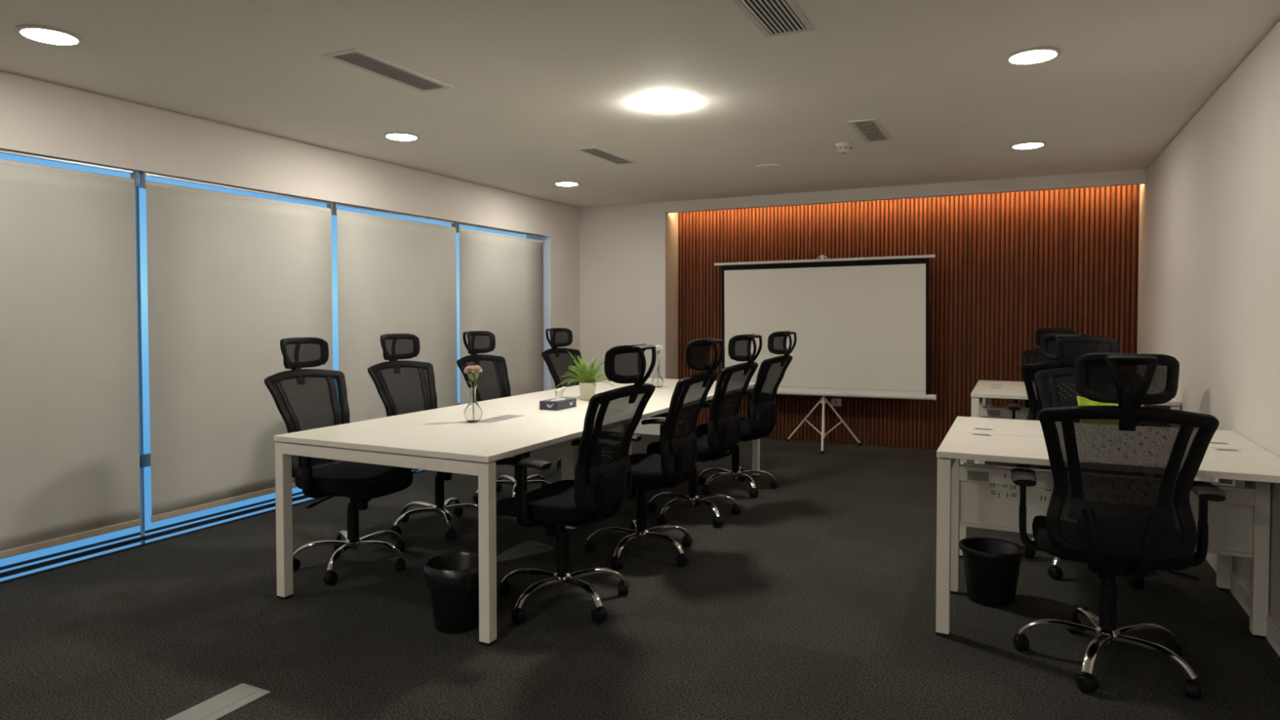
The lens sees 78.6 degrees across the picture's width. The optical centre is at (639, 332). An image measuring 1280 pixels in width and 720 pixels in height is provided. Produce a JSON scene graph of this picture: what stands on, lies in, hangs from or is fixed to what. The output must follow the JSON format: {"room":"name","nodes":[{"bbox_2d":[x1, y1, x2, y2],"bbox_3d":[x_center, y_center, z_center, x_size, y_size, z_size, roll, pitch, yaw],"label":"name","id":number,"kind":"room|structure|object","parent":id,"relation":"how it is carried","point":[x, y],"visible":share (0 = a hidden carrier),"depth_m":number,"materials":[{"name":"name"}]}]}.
{"room":"conference room","nodes":[
{"label":"conference room","id":0,"kind":"room"},
{"bbox_2d":[0,71,580,391],"bbox_3d":[-3.460,-0.060,3.329,0.300,2.577,12.974,1,2,26],"label":"wall","id":1,"kind":"structure","parent":0,"point":[38,117],"depth_m":5.08,"materials":[{"name":"paint"}]},
{"bbox_2d":[0,173,148,577],"bbox_3d":[-3.155,0.035,3.807,0.075,2.360,1.435,1,2,26],"label":"window","id":2,"kind":"structure","parent":1,"relation":"in","point":[142,536],"depth_m":4.44,"materials":[{"name":"paint"}]},
{"bbox_2d":[0,149,141,559],"bbox_3d":[-3.114,0.105,3.778,0.052,1.986,1.379,1,2,26],"label":"roller blind","id":3,"kind":"object","parent":2,"relation":"attached to","point":[69,437],"visible":1,"depth_m":4.04,"materials":[{"name":"fabric"}]},
{"bbox_2d":[0,469,426,584],"bbox_3d":[-2.203,1.164,5.710,0.081,0.004,5.635,1,2,26],"label":"trim","id":4,"kind":"structure","parent":1,"relation":"attached to","point":[306,499],"depth_m":4.42,"materials":[{"name":"metal"}]},
{"bbox_2d":[137,173,306,540],"bbox_3d":[-2.542,0.003,5.071,0.075,2.360,1.375,1,2,26],"label":"window","id":5,"kind":"structure","parent":1,"relation":"in","point":[146,457],"depth_m":4.66,"materials":[{"name":"paint"}]},
{"bbox_2d":[137,171,333,522],"bbox_3d":[-2.510,0.073,5.025,0.052,1.986,1.361,1,2,26],"label":"roller blind","id":6,"kind":"object","parent":5,"relation":"attached to","point":[231,277],"visible":0.83,"depth_m":4.84,"materials":[{"name":"fabric"}]},
{"bbox_2d":[331,201,457,422],"bbox_3d":[-1.911,0.041,6.260,0.052,1.986,1.368,1,2,26],"label":"roller blind","id":7,"kind":"object","parent":1,"relation":"attached to","point":[395,276],"visible":0.66,"depth_m":6.12,"materials":[{"name":"fabric"}]},
{"bbox_2d":[457,244,544,404],"bbox_3d":[-1.326,-0.062,7.578,0.075,2.360,1.450,1,2,26],"label":"window","id":8,"kind":"structure","parent":1,"relation":"in","point":[459,403],"depth_m":8.24,"materials":[{"name":"paint"}]},
{"bbox_2d":[456,222,544,404],"bbox_3d":[-1.310,0.009,7.500,0.052,1.986,1.390,1,2,26],"label":"roller blind","id":9,"kind":"object","parent":8,"relation":"attached to","point":[501,276],"visible":0.73,"depth_m":7.52,"materials":[{"name":"fabric"}]},
{"bbox_2d":[579,201,678,435],"bbox_3d":[-0.083,-0.152,8.755,1.044,2.477,0.537,1,2,26],"label":"wall","id":10,"kind":"structure","parent":0,"point":[628,253],"depth_m":8.48,"materials":[{"name":"paint"}]},
{"bbox_2d":[0,431,1279,719],"bbox_3d":[-0.927,1.317,2.130,5.933,0.120,13.361,1,2,26],"label":"floor","id":11,"kind":"structure","parent":0,"point":[816,600],"depth_m":3.26,"materials":[{"name":"carpet"}]},
{"bbox_2d":[165,683,271,719],"bbox_3d":[-1.611,1.254,2.159,0.143,0.006,1.260,1,2,26],"label":"floor strip","id":12,"kind":"object","parent":11,"relation":"on","point":[225,703],"visible":1,"depth_m":2.61,"materials":[{"name":"metal"}]},
{"bbox_2d":[264,337,413,584],"bbox_3d":[-1.550,0.620,4.078,0.774,1.175,0.661,1,2,26],"label":"office chair","id":13,"kind":"object","parent":11,"relation":"on","point":[317,477],"visible":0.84,"depth_m":4.06,"materials":[{"name":"black fabric"}]},
{"bbox_2d":[367,333,478,540],"bbox_3d":[-1.297,0.601,4.807,0.734,1.175,0.661,1,2,32],"label":"office chair","id":14,"kind":"object","parent":11,"relation":"on","point":[398,352],"visible":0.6,"depth_m":4.89,"materials":[{"name":"black fabric"}]},
{"bbox_2d":[423,551,479,634],"bbox_3d":[-0.764,1.090,3.278,0.273,0.276,0.273,1,2,26],"label":"waste bin","id":15,"kind":"object","parent":11,"relation":"on","point":[452,578],"visible":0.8,"depth_m":3.19,"materials":[{"name":"black plastic"}]},
{"bbox_2d":[456,330,551,502],"bbox_3d":[-0.918,0.581,5.553,0.730,1.176,0.687,1,2,44],"label":"office chair","id":16,"kind":"object","parent":11,"relation":"on","point":[487,338],"visible":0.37,"depth_m":5.67,"materials":[{"name":"black fabric"}]},
{"bbox_2d":[273,377,759,646],"bbox_3d":[-0.354,0.809,4.917,1.202,0.752,3.561,1,2,26],"label":"conference table","id":17,"kind":"object","parent":11,"relation":"on","point":[442,439],"visible":0.65,"depth_m":3.57,"materials":[{"name":"white laminate"}]},
{"bbox_2d":[463,386,482,422],"bbox_3d":[-0.856,0.371,4.010,0.096,0.176,0.096,1,2,26],"label":"bud vase","id":18,"kind":"object","parent":17,"relation":"on","point":[473,413],"visible":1,"depth_m":3.98,"materials":[{"name":"clear glass"}]},
{"bbox_2d":[463,364,482,387],"bbox_3d":[-0.854,0.306,4.010,0.098,0.281,0.067,0,1,4],"label":"carnation","id":19,"kind":"object","parent":18,"relation":"in","point":[473,369],"visible":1,"depth_m":4.00,"materials":[{"name":"pink plant"}]},
{"bbox_2d":[539,386,576,410],"bbox_3d":[-0.479,0.382,4.577,0.123,0.124,0.213,1,2,26],"label":"tissue box","id":20,"kind":"object","parent":17,"relation":"on","point":[558,403],"visible":1,"depth_m":4.53,"materials":[{"name":"grey cardboard"}]},
{"bbox_2d":[557,351,613,399],"bbox_3d":[-0.340,0.276,5.038,0.380,0.311,0.435,1,2,26],"label":"potted fern","id":21,"kind":"object","parent":17,"relation":"on","point":[588,384],"visible":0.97,"depth_m":4.99,"materials":[{"name":"green plant"}]},
{"bbox_2d":[578,382,595,399],"bbox_3d":[-0.336,0.376,5.025,0.111,0.112,0.111,1,2,26],"label":"pot","id":22,"kind":"object","parent":21,"relation":"on","point":[587,389],"depth_m":4.98,"materials":[{"name":"beige ceramic"}]},
{"bbox_2d":[651,364,663,387],"bbox_3d":[0.132,0.328,5.857,0.094,0.165,0.094,1,2,26],"label":"bud vase","id":23,"kind":"object","parent":17,"relation":"on","point":[657,380],"visible":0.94,"depth_m":5.83,"materials":[{"name":"clear glass"}]},
{"bbox_2d":[655,344,662,364],"bbox_3d":[0.138,0.246,5.857,0.067,0.306,0.067,1,2,26],"label":"carnation","id":24,"kind":"object","parent":23,"relation":"in","point":[659,348],"visible":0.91,"depth_m":5.84,"materials":[{"name":"white plant"}]},
{"bbox_2d":[493,343,656,624],"bbox_3d":[-0.290,0.634,3.462,0.688,1.176,0.730,-1,2,-44],"label":"office chair","id":25,"kind":"object","parent":11,"relation":"on","point":[578,502],"visible":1,"depth_m":3.31,"materials":[{"name":"black fabric"}]},
{"bbox_2d":[541,328,610,467],"bbox_3d":[-0.458,0.555,6.562,0.762,1.175,0.661,1,2,33],"label":"office chair","id":26,"kind":"object","parent":11,"relation":"on","point":[555,351],"visible":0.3,"depth_m":6.70,"materials":[{"name":"black fabric"}]},
{"bbox_2d":[583,337,724,570],"bbox_3d":[0.073,0.615,4.194,0.762,1.175,0.661,1,2,26],"label":"office chair","id":27,"kind":"object","parent":11,"relation":"on","point":[663,470],"visible":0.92,"depth_m":4.04,"materials":[{"name":"black fabric"}]},
{"bbox_2d":[646,333,762,528],"bbox_3d":[0.394,0.595,4.971,0.774,1.175,0.661,1,2,32],"label":"office chair","id":28,"kind":"object","parent":11,"relation":"on","point":[723,435],"visible":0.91,"depth_m":4.80,"materials":[{"name":"black fabric"}]},
{"bbox_2d":[695,330,796,497],"bbox_3d":[0.768,0.574,5.753,0.766,1.176,0.661,1,2,33],"label":"office chair","id":29,"kind":"object","parent":11,"relation":"on","point":[753,427],"visible":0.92,"depth_m":5.59,"materials":[{"name":"black fabric"}]},
{"bbox_2d":[714,254,936,454],"bbox_3d":[1.724,0.190,7.520,2.125,1.863,0.670,1,2,26],"label":"projection screen","id":30,"kind":"object","parent":11,"relation":"on","point":[860,325],"visible":0.91,"depth_m":7.40,"materials":[{"name":"white fabric"}]},
{"bbox_2d":[958,537,1025,607],"bbox_3d":[1.599,1.094,3.561,0.276,0.249,0.276,1,2,26],"label":"waste bin","id":31,"kind":"object","parent":11,"relation":"on","point":[992,566],"visible":1,"depth_m":3.48,"materials":[{"name":"black plastic"}]},
{"bbox_2d":[1014,328,1083,467],"bbox_3d":[3.341,0.559,6.285,0.661,1.175,0.752,1,2,26],"label":"office chair","id":32,"kind":"object","parent":11,"relation":"on","point":[1032,353],"visible":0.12,"depth_m":6.56,"materials":[{"name":"black fabric"}]},
{"bbox_2d":[1006,333,1108,421],"bbox_3d":[2.722,0.591,5.036,0.666,1.176,0.720,1,2,29],"label":"office chair","id":33,"kind":"object","parent":11,"relation":"on","point":[1028,371],"visible":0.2,"depth_m":4.87,"materials":[{"name":"black fabric"}]},
{"bbox_2d":[970,380,1181,476],"bbox_3d":[3.079,0.787,5.663,1.205,0.752,1.178,1,2,26],"label":"workstation","id":34,"kind":"object","parent":11,"relation":"on","point":[990,389],"visible":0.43,"depth_m":5.72,"materials":[{"name":"white laminate"}]},
{"bbox_2d":[986,397,991,407],"bbox_3d":[2.621,0.496,5.870,0.030,0.125,0.070,1,2,26],"label":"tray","id":35,"kind":"object","parent":34,"relation":"on","point":[988,400],"depth_m":5.84,"materials":[{"name":"white metal"}]},
{"bbox_2d":[986,409,1000,416],"bbox_3d":[2.630,0.599,5.811,0.090,0.042,0.003,1,2,26],"label":"outlet plate","id":36,"kind":"object","parent":34,"relation":"attached to","point":[989,412],"depth_m":5.81,"materials":[{"name":"grey plastic"}]},
{"bbox_2d":[982,405,1156,425],"bbox_3d":[3.074,0.598,5.650,1.099,0.068,0.095,1,2,26],"label":"cable tray","id":37,"kind":"object","parent":34,"relation":"on","point":[988,411],"depth_m":5.79,"materials":[{"name":"white metal"}]},
{"bbox_2d":[1022,336,1161,589],"bbox_3d":[2.331,0.617,4.056,0.661,1.175,0.726,1,2,26],"label":"office chair","id":38,"kind":"object","parent":11,"relation":"on","point":[1055,571],"visible":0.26,"depth_m":4.30,"materials":[{"name":"black fabric"}]},
{"bbox_2d":[1076,395,1119,424],"bbox_3d":[2.436,0.516,4.157,0.208,0.342,0.082,1,2,31],"label":"cloth","id":39,"kind":"object","parent":38,"relation":"hanging from","point":[1082,401],"visible":0.08,"depth_m":4.19,"materials":[{"name":"green fabric"}]},
{"bbox_2d":[935,416,1279,639],"bbox_3d":[1.995,0.845,3.429,1.205,0.752,1.178,1,2,26],"label":"workstation","id":40,"kind":"object","parent":11,"relation":"on","point":[970,494],"visible":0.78,"depth_m":3.21,"materials":[{"name":"white laminate"}]},
{"bbox_2d":[966,459,974,466],"bbox_3d":[1.538,0.554,3.635,0.030,0.125,0.070,1,2,26],"label":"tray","id":41,"kind":"object","parent":40,"relation":"on","point":[969,462],"depth_m":3.61,"materials":[{"name":"white metal"}]},
{"bbox_2d":[967,470,988,481],"bbox_3d":[1.546,0.657,3.577,0.090,0.042,0.003,1,2,26],"label":"outlet plate","id":42,"kind":"object","parent":40,"relation":"attached to","point":[972,475],"depth_m":3.58,"materials":[{"name":"grey plastic"}]},
{"bbox_2d":[959,462,1254,506],"bbox_3d":[1.991,0.656,3.416,1.099,0.068,0.095,1,2,26],"label":"cable tray","id":43,"kind":"object","parent":40,"relation":"on","point":[1237,494],"depth_m":3.47,"materials":[{"name":"white metal"}]},
{"bbox_2d":[1231,479,1244,488],"bbox_3d":[2.446,0.564,3.195,0.030,0.125,0.070,1,2,26],"label":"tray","id":44,"kind":"object","parent":40,"relation":"on","point":[1235,483],"depth_m":3.17,"materials":[{"name":"white metal"}]},
{"bbox_2d":[1010,352,1226,699],"bbox_3d":[1.710,0.649,2.831,0.661,1.175,0.764,1,2,24],"label":"office chair","id":45,"kind":"object","parent":11,"relation":"on","point":[1132,540],"visible":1,"depth_m":2.64,"materials":[{"name":"black fabric"}]},
{"bbox_2d":[0,0,1279,208],"bbox_3d":[-1.010,-1.272,1.804,5.453,0.120,12.824,1,2,26],"label":"ceiling","id":46,"kind":"structure","parent":0,"point":[534,82],"depth_m":3.94,"materials":[{"name":"paint"}]},
{"bbox_2d":[14,25,83,45],"bbox_3d":[-2.476,-1.241,3.281,0.232,0.016,0.232,1,2,26],"label":"recessed light","id":47,"kind":"object","parent":46,"relation":"in","point":[47,35],"visible":1,"depth_m":3.25,"materials":[{"name":"white plastic"}]},
{"bbox_2d":[21,28,77,44],"bbox_3d":[-2.476,-1.237,3.281,0.190,0.008,0.190,1,2,26],"label":"diffuser","id":48,"kind":"object","parent":47,"relation":"attached to","point":[47,36],"depth_m":3.26,"materials":[{"name":"white plastic"}]},
{"bbox_2d":[323,48,453,93],"bbox_3d":[-1.199,-1.259,3.789,0.200,0.008,0.660,1,2,26],"label":"ceiling vent","id":49,"kind":"object","parent":46,"relation":"in","point":[356,58],"visible":1,"depth_m":3.75,"materials":[{"name":"metal"}]},
{"bbox_2d":[383,132,419,141],"bbox_3d":[-1.575,-1.290,5.166,0.232,0.016,0.232,1,2,26],"label":"recessed light","id":50,"kind":"object","parent":46,"relation":"in","point":[401,136],"visible":1,"depth_m":5.13,"materials":[{"name":"white plastic"}]},
{"bbox_2d":[386,133,416,140],"bbox_3d":[-1.575,-1.286,5.166,0.190,0.008,0.190,1,2,26],"label":"diffuser","id":51,"kind":"object","parent":50,"relation":"attached to","point":[391,136],"depth_m":5.14,"materials":[{"name":"white plastic"}]},
{"bbox_2d":[554,181,579,186],"bbox_3d":[-0.661,-1.339,7.061,0.232,0.016,0.232,1,2,26],"label":"recessed light","id":52,"kind":"object","parent":46,"relation":"in","point":[560,183],"visible":1,"depth_m":7.02,"materials":[{"name":"white plastic"}]},
{"bbox_2d":[555,182,577,186],"bbox_3d":[-0.661,-1.335,7.061,0.190,0.008,0.190,1,2,26],"label":"diffuser","id":53,"kind":"object","parent":52,"relation":"attached to","point":[557,184],"depth_m":7.05,"materials":[{"name":"white plastic"}]},
{"bbox_2d":[574,146,637,164],"bbox_3d":[-0.244,-1.312,5.823,0.178,0.008,0.655,1,2,26],"label":"ceiling vent","id":54,"kind":"object","parent":46,"relation":"in","point":[595,151],"visible":1,"depth_m":5.78,"materials":[{"name":"metal"}]},
{"bbox_2d":[640,96,689,111],"bbox_3d":[0.139,-1.260,4.356,0.278,0.036,0.278,1,2,26],"label":"recessed light","id":55,"kind":"object","parent":46,"relation":"in","point":[656,104],"visible":1,"depth_m":4.29,"materials":[{"name":"white plastic"}]},
{"bbox_2d":[755,164,780,168],"bbox_3d":[1.022,-1.324,6.251,0.196,0.007,0.196,1,2,26],"label":"ceiling speaker","id":56,"kind":"object","parent":46,"relation":"attached to","point":[763,166],"visible":1,"depth_m":6.24,"materials":[{"name":"paint"}]},
{"bbox_2d":[731,0,814,37],"bbox_3d":[0.488,-1.239,2.977,0.205,0.008,0.640,1,2,26],"label":"ceiling vent","id":57,"kind":"object","parent":46,"relation":"in","point":[773,18],"visible":1,"depth_m":3.07,"materials":[{"name":"metal"}]},
{"bbox_2d":[835,142,853,154],"bbox_3d":[1.419,-1.273,5.426,0.124,0.067,0.124,1,2,26],"label":"smoke detector","id":58,"kind":"object","parent":46,"relation":"attached to","point":[844,148],"visible":1,"depth_m":5.39,"materials":[{"name":"white plastic"}]},
{"bbox_2d":[847,118,892,142],"bbox_3d":[1.485,-1.292,5.027,0.174,0.008,0.640,1,2,26],"label":"ceiling vent","id":59,"kind":"object","parent":46,"relation":"in","point":[869,130],"visible":1,"depth_m":4.99,"materials":[{"name":"metal"}]},
{"bbox_2d":[962,126,977,131],"bbox_3d":[2.089,-1.290,4.956,0.084,0.011,0.084,1,2,26],"label":"sprinkler cover","id":60,"kind":"object","parent":46,"relation":"attached to","point":[971,128],"visible":1,"depth_m":4.95,"materials":[{"name":"paint"}]},
{"bbox_2d":[1009,141,1046,149],"bbox_3d":[2.706,-1.300,5.453,0.232,0.016,0.232,1,2,26],"label":"recessed light","id":61,"kind":"object","parent":46,"relation":"in","point":[1032,144],"visible":1,"depth_m":5.42,"materials":[{"name":"white plastic"}]},
{"bbox_2d":[1013,142,1043,149],"bbox_3d":[2.706,-1.296,5.453,0.190,0.008,0.190,1,2,26],"label":"diffuser","id":62,"kind":"object","parent":61,"relation":"attached to","point":[1020,145],"depth_m":5.43,"materials":[{"name":"white plastic"}]},
{"bbox_2d":[1004,47,1062,65],"bbox_3d":[1.784,-1.251,3.551,0.232,0.016,0.232,1,2,26],"label":"recessed light","id":63,"kind":"object","parent":46,"relation":"in","point":[1037,55],"visible":1,"depth_m":3.52,"materials":[{"name":"white plastic"}]},
{"bbox_2d":[1009,50,1056,63],"bbox_3d":[1.784,-1.247,3.552,0.190,0.008,0.190,1,2,26],"label":"diffuser","id":64,"kind":"object","parent":63,"relation":"attached to","point":[1020,56],"depth_m":3.53,"materials":[{"name":"white plastic"}]},
{"bbox_2d":[1137,20,1279,627],"bbox_3d":[1.594,-0.004,0.956,0.200,2.577,13.111,1,2,26],"label":"wall","id":65,"kind":"structure","parent":0,"point":[1209,267],"depth_m":3.88,"materials":[{"name":"paint"}]},
{"bbox_2d":[1205,553,1279,656],"bbox_3d":[1.446,1.238,0.927,0.014,0.095,12.871,1,2,26],"label":"baseboard","id":66,"kind":"structure","parent":65,"relation":"attached to","point":[1241,593],"depth_m":3.42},
{"bbox_3d":[2.396,-0.128,7.757,4.290,2.477,0.170,1,2,26],"label":"wall","id":67,"kind":"structure","parent":0,"visible":0},
{"bbox_2d":[665,168,1145,213],"bbox_3d":[2.315,-1.356,7.560,4.290,0.212,0.537,1,2,26],"label":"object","id":68,"kind":"structure","parent":67,"relation":"attached to","point":[1130,177],"depth_m":7.15,"materials":[{"name":"paint"}]},
{"bbox_2d":[678,184,1139,449],"bbox_3d":[2.352,-0.100,7.665,4.290,2.425,0.036,1,2,26],"label":"panel","id":69,"kind":"object","parent":67,"relation":"attached to","point":[1006,268],"visible":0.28,"depth_m":7.35,"materials":[{"name":"brown wood"}]},
{"bbox_2d":[831,398,841,406],"bbox_3d":[1.970,0.701,7.844,0.104,0.076,0.012,1,2,26],"label":"wall socket","id":70,"kind":"object","parent":69,"relation":"attached to","point":[834,402],"visible":0.91,"depth_m":7.84,"materials":[{"name":"white plastic"}]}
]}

